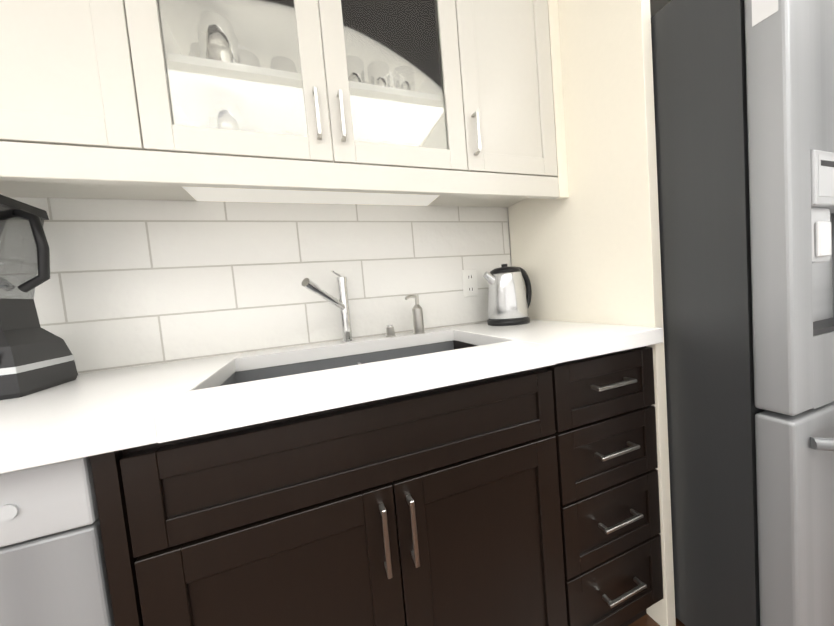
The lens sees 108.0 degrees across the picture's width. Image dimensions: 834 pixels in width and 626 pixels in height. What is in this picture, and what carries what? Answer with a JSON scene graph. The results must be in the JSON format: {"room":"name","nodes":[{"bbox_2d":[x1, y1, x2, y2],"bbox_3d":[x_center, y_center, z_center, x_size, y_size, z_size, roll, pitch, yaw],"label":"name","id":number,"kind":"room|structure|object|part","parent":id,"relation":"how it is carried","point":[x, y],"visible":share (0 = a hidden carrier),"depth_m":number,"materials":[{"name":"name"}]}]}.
{"room":"kitchen","nodes":[
{"label":"kitchen","id":0,"kind":"room"},
{"bbox_2d":[507,207,511,265],"bbox_3d":[-0.372,-0.242,1.171,8.400,2.520,0.100,-6,3,-20],"label":"wall","id":1,"kind":"structure","parent":0,"point":[509,236],"depth_m":1.40,"materials":[{"name":"paint"}]},
{"bbox_2d":[0,0,223,201],"bbox_3d":[-0.982,-0.761,0.695,0.734,0.870,0.342,-6,3,-20],"label":"upper cabinet","id":2,"kind":"object","parent":1,"relation":"attached to","point":[100,99],"depth_m":0.64,"materials":[{"name":"white wood"}]},
{"bbox_2d":[9,197,510,373],"bbox_3d":[-1.123,-0.276,0.843,3.279,1.003,0.008,-6,3,-20],"label":"tiled wall","id":3,"kind":"structure","parent":1,"relation":"attached to","point":[131,283],"depth_m":1.03,"materials":[{"name":"white tile"}]},
{"bbox_2d":[462,269,477,296],"bbox_3d":[0.233,-0.131,1.327,0.072,0.118,0.006,-6,3,-20],"label":"electrical outlet plate","id":4,"kind":"object","parent":3,"relation":"attached to","point":[470,285],"visible":1,"depth_m":1.32,"materials":[{"name":"white plastic"}]},
{"bbox_2d":[392,0,575,211],"bbox_3d":[0.221,-0.889,1.124,0.455,0.870,0.342,-6,3,-20],"label":"upper cabinet","id":5,"kind":"object","parent":1,"relation":"attached to","point":[536,118],"depth_m":0.96,"materials":[{"name":"white wood"}]},
{"bbox_2d":[564,0,670,131],"bbox_3d":[0.887,-1.178,1.217,0.838,0.418,0.605,-6,3,-20],"label":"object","id":6,"kind":"structure","parent":0,"point":[610,65],"depth_m":0.89,"materials":[{"name":"white paint"}]},
{"bbox_2d":[628,613,685,625],"bbox_3d":[0.618,1.100,-1.204,8.400,0.060,5.300,-6,3,-20],"label":"floor","id":7,"kind":"structure","parent":0,"point":[646,620],"depth_m":0.92,"materials":[{"name":"brown wood"}]},
{"bbox_2d":[0,456,114,625],"bbox_3d":[-0.829,0.660,0.642,0.602,0.862,0.598,-6,3,-20],"label":"dishwasher","id":8,"kind":"object","parent":7,"relation":"on","point":[53,570],"visible":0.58,"depth_m":0.43,"materials":[{"name":"grey plastic"}]},
{"bbox_2d":[436,347,662,625],"bbox_3d":[0.401,0.527,1.085,0.422,0.868,0.600,-6,3,-20],"label":"base cabinet","id":9,"kind":"object","parent":7,"relation":"on","point":[482,474],"depth_m":0.75,"materials":[{"name":"black wood"}]},
{"bbox_2d":[0,319,662,473],"bbox_3d":[-0.330,0.126,0.798,1.904,0.086,0.627,-6,3,-20],"label":"countertop","id":10,"kind":"structure","parent":9,"relation":"on","point":[98,414],"depth_m":0.58,"materials":[{"name":"white stone"}]},
{"bbox_2d":[0,194,77,399],"bbox_3d":[-0.953,-0.037,0.686,0.202,0.444,0.172,-6,3,-20],"label":"blender","id":11,"kind":"object","parent":10,"relation":"on","point":[35,357],"visible":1,"depth_m":0.71,"materials":[{"name":"black plastic"}]},
{"bbox_2d":[302,270,354,342],"bbox_3d":[-0.290,-0.017,1.013,0.161,0.256,0.177,-6,3,-20],"label":"faucet","id":12,"kind":"object","parent":10,"relation":"on","point":[342,303],"visible":1,"depth_m":1.07,"materials":[{"name":"silver metal"}]},
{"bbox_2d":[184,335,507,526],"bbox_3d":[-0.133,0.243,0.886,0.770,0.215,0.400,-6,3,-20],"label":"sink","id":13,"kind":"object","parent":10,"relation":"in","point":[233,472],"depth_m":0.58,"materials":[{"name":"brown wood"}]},
{"bbox_3d":[-0.100,0.066,1.133,0.039,0.044,0.040,-6,3,-20],"label":"air switch button","id":14,"kind":"part","parent":10,"relation":"part of","materials":[{"name":"silver metal"}]},
{"bbox_2d":[405,295,425,333],"bbox_3d":[-0.010,0.005,1.153,0.075,0.149,0.050,-6,3,-20],"label":"soap dispenser","id":15,"kind":"object","parent":10,"relation":"on","point":[417,314],"visible":1,"depth_m":1.14,"materials":[{"name":"silver metal"}]},
{"bbox_2d":[483,264,531,325],"bbox_3d":[0.373,-0.078,1.231,0.221,0.240,0.168,-6,3,-20],"label":"kettle","id":16,"kind":"object","parent":10,"relation":"on","point":[509,299],"visible":1,"depth_m":1.17,"materials":[{"name":"silver metal"}]},
{"bbox_2d":[651,0,833,625],"bbox_3d":[1.047,0.012,1.122,0.825,1.778,0.885,-6,3,-20],"label":"fridge","id":17,"kind":"object","parent":7,"relation":"on","point":[744,108],"visible":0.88,"depth_m":0.70,"materials":[{"name":"silver metal"}]}
]}

